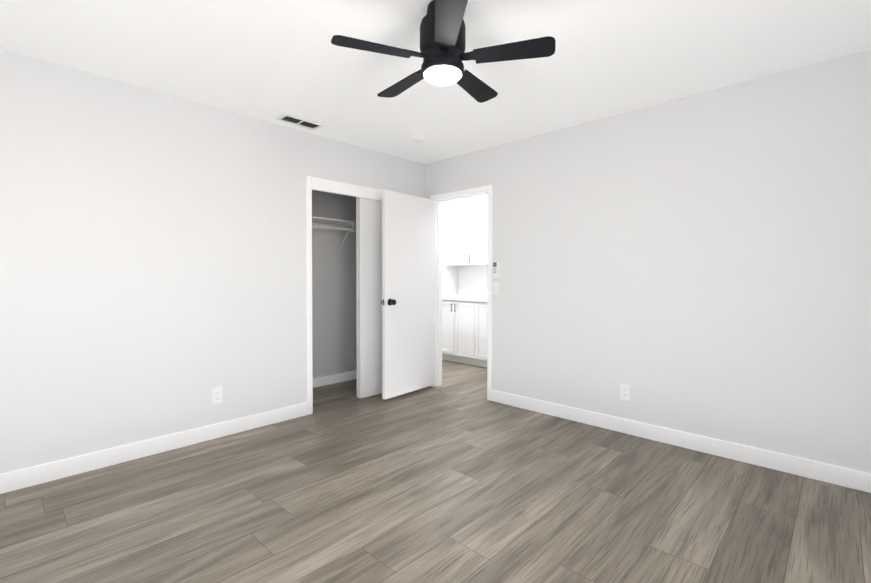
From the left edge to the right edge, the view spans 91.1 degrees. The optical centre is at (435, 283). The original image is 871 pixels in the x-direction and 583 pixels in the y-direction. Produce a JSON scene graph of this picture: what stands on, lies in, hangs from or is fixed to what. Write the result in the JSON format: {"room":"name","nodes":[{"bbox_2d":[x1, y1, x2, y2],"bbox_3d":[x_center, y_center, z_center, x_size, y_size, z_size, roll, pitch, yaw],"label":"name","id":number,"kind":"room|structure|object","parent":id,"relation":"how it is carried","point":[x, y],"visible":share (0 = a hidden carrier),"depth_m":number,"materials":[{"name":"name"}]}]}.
{"room":"empty bedroom","nodes":[
{"label":"empty bedroom","id":0,"kind":"room"},
{"bbox_2d":[0,48,424,473],"bbox_3d":[-1.648,-0.076,3.203,0.120,2.440,4.320,1,1,43],"label":"wall","id":1,"kind":"structure","parent":0,"point":[152,263],"depth_m":2.81,"materials":[{"name":"paint"}]},
{"bbox_2d":[0,402,306,493],"bbox_3d":[-2.044,1.095,2.700,0.018,0.110,2.723,1,1,43],"label":"baseboard","id":2,"kind":"structure","parent":1,"relation":"attached to","point":[88,462],"depth_m":2.79,"materials":[{"name":"white paint"}]},
{"bbox_2d":[211,386,222,404],"bbox_3d":[-1.615,0.828,3.156,0.009,0.122,0.076,1,1,43],"label":"outlet","id":3,"kind":"object","parent":1,"relation":"attached to","point":[216,395],"visible":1,"depth_m":3.15,"materials":[{"name":"white plastic"}]},
{"bbox_2d":[306,176,381,414],"bbox_3d":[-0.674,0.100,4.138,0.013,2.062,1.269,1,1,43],"label":"trim","id":4,"kind":"structure","parent":1,"relation":"attached to","point":[320,184],"depth_m":3.70,"materials":[{"name":"white paint"}]},
{"bbox_2d":[356,197,381,398],"bbox_3d":[-0.539,0.143,4.375,0.068,1.970,0.618,1,1,43],"label":"sliding closet door","id":5,"kind":"structure","parent":1,"relation":"in","point":[369,288],"depth_m":4.20,"materials":[{"name":"white paint"}]},
{"bbox_2d":[312,190,356,377],"bbox_3d":[-1.075,-0.093,4.464,0.780,2.440,1.700,1,1,43],"label":"wall","id":6,"kind":"structure","parent":0,"point":[334,346],"depth_m":4.78,"materials":[{"name":"paint"}]},
{"bbox_2d":[312,216,355,251],"bbox_3d":[-1.115,-0.514,4.576,0.314,0.318,1.574,1,1,43],"label":"closet shelf","id":7,"kind":"object","parent":6,"relation":"attached to","point":[331,224],"visible":0.46,"depth_m":4.59,"materials":[{"name":"white paint"}]},
{"bbox_2d":[313,370,356,387],"bbox_3d":[-0.991,1.077,4.480,0.659,0.100,1.576,1,1,43],"label":"baseboard","id":8,"kind":"structure","parent":6,"relation":"attached to","point":[333,379],"depth_m":4.79,"materials":[{"name":"white paint"}]},
{"bbox_2d":[0,360,870,582],"bbox_3d":[0.128,1.199,2.791,5.190,0.100,6.140,1,1,43],"label":"floor","id":9,"kind":"structure","parent":0,"point":[456,476],"depth_m":2.19,"materials":[{"name":"wood"}]},
{"bbox_2d":[442,301,469,364],"bbox_3d":[0.460,0.669,6.118,0.841,0.872,0.598,1,1,43],"label":"base cabinet","id":10,"kind":"object","parent":9,"relation":"on","point":[464,326],"depth_m":5.88,"materials":[{"name":"white paint"}]},
{"bbox_2d":[442,297,486,300],"bbox_3d":[1.219,0.222,5.384,2.944,0.038,0.613,1,1,43],"label":"countertop","id":11,"kind":"structure","parent":10,"relation":"on","point":[443,298],"depth_m":5.84,"materials":[{"name":"white stone"}]},
{"bbox_2d":[470,301,486,367],"bbox_3d":[0.981,0.675,5.625,0.830,0.872,0.598,1,1,43],"label":"base cabinet","id":12,"kind":"object","parent":9,"relation":"on","point":[478,309],"depth_m":5.62,"materials":[{"name":"white paint"}]},
{"bbox_2d":[0,0,870,163],"bbox_3d":[-0.111,-1.328,1.814,4.240,0.100,4.440,1,1,43],"label":"ceiling","id":13,"kind":"structure","parent":0,"point":[269,60],"depth_m":2.39,"materials":[{"name":"paint"}]},
{"bbox_2d":[276,113,323,129],"bbox_3d":[-1.082,-1.292,3.422,0.150,0.013,0.335,1,1,43],"label":"ceiling vent","id":14,"kind":"object","parent":13,"relation":"in","point":[298,121],"visible":1,"depth_m":3.41,"materials":[{"name":"white metal"}]},
{"bbox_2d":[412,135,425,142],"bbox_3d":[-0.144,-1.282,3.801,0.124,0.044,0.124,1,1,43],"label":"smoke detector","id":15,"kind":"object","parent":13,"relation":"attached to","point":[419,138],"visible":0.98,"depth_m":3.77,"materials":[{"name":"white plastic"}]},
{"bbox_2d":[331,0,555,102],"bbox_3d":[0.028,-1.110,2.010,0.965,0.340,0.972,1,1,43],"label":"ceiling fan","id":16,"kind":"object","parent":13,"relation":"attached to","point":[442,54],"visible":1,"depth_m":1.91,"materials":[{"name":"black metal"}]},
{"bbox_2d":[442,202,458,295],"bbox_3d":[-0.228,-0.115,6.085,0.120,2.440,1.580,1,1,43],"label":"wall","id":17,"kind":"structure","parent":0,"point":[450,280],"depth_m":6.43,"materials":[{"name":"paint"}]},
{"bbox_2d":[445,195,487,218],"bbox_3d":[1.320,-1.143,5.474,2.950,0.368,0.320,1,1,43],"label":"soffit","id":18,"kind":"structure","parent":0,"point":[476,205],"depth_m":6.08,"materials":[{"name":"paint"}]},
{"bbox_2d":[459,265,487,289],"bbox_3d":[1.471,-0.109,5.648,3.190,2.440,0.120,1,1,43],"label":"wall","id":19,"kind":"structure","parent":0,"point":[473,277],"depth_m":6.42,"materials":[{"name":"paint"}]},
{"bbox_2d":[445,213,487,264],"bbox_3d":[0.601,-0.616,6.160,0.965,0.700,0.318,1,1,43],"label":"upper cabinet","id":20,"kind":"object","parent":19,"relation":"attached to","point":[466,240],"depth_m":6.08,"materials":[{"name":"white paint"}]},
{"bbox_2d":[458,289,486,296],"bbox_3d":[1.422,0.151,5.598,2.944,0.098,0.020,1,1,43],"label":"backsplash","id":21,"kind":"structure","parent":19,"relation":"attached to","point":[461,292],"depth_m":6.39,"materials":[{"name":"white tile"}]},
{"bbox_2d":[425,49,870,472],"bbox_3d":[1.029,-0.083,3.726,5.190,2.440,0.120,1,1,43],"label":"wall","id":22,"kind":"structure","parent":0,"point":[698,264],"depth_m":2.90,"materials":[{"name":"paint"}]},
{"bbox_2d":[381,189,434,398],"bbox_3d":[-0.249,0.103,4.305,0.171,1.972,0.756,1,1,39],"label":"entry door","id":23,"kind":"structure","parent":22,"relation":"in","point":[408,293],"depth_m":4.24,"materials":[{"name":"white paint"}]},
{"bbox_2d":[430,185,491,400],"bbox_3d":[0.288,0.089,4.429,0.824,2.077,0.146,1,1,43],"label":"door frame","id":24,"kind":"structure","parent":22,"relation":"attached to","point":[438,292],"depth_m":4.54,"materials":[{"name":"white paint"}]},
{"bbox_2d":[492,262,498,277],"bbox_3d":[0.571,-0.129,4.056,0.062,0.154,0.030,1,1,43],"label":"remote","id":25,"kind":"object","parent":22,"relation":"attached to","point":[495,274],"visible":1,"depth_m":4.04,"materials":[{"name":"white plastic"}]},
{"bbox_2d":[493,282,499,294],"bbox_3d":[0.576,0.047,4.064,0.076,0.122,0.013,1,1,43],"label":"rocker light switch","id":26,"kind":"object","parent":22,"relation":"attached to","point":[496,288],"visible":1,"depth_m":4.06,"materials":[{"name":"white plastic"}]},
{"bbox_2d":[620,383,630,400],"bbox_3d":[1.446,0.830,3.255,0.076,0.122,0.009,1,1,43],"label":"outlet","id":27,"kind":"object","parent":22,"relation":"attached to","point":[625,391],"visible":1,"depth_m":3.25,"materials":[{"name":"white plastic"}]},
{"bbox_2d":[491,390,870,492],"bbox_3d":[1.649,1.091,3.059,3.053,0.110,0.018,1,1,43],"label":"baseboard","id":28,"kind":"structure","parent":22,"relation":"attached to","point":[816,470],"depth_m":2.88,"materials":[{"name":"white paint"}]}
]}

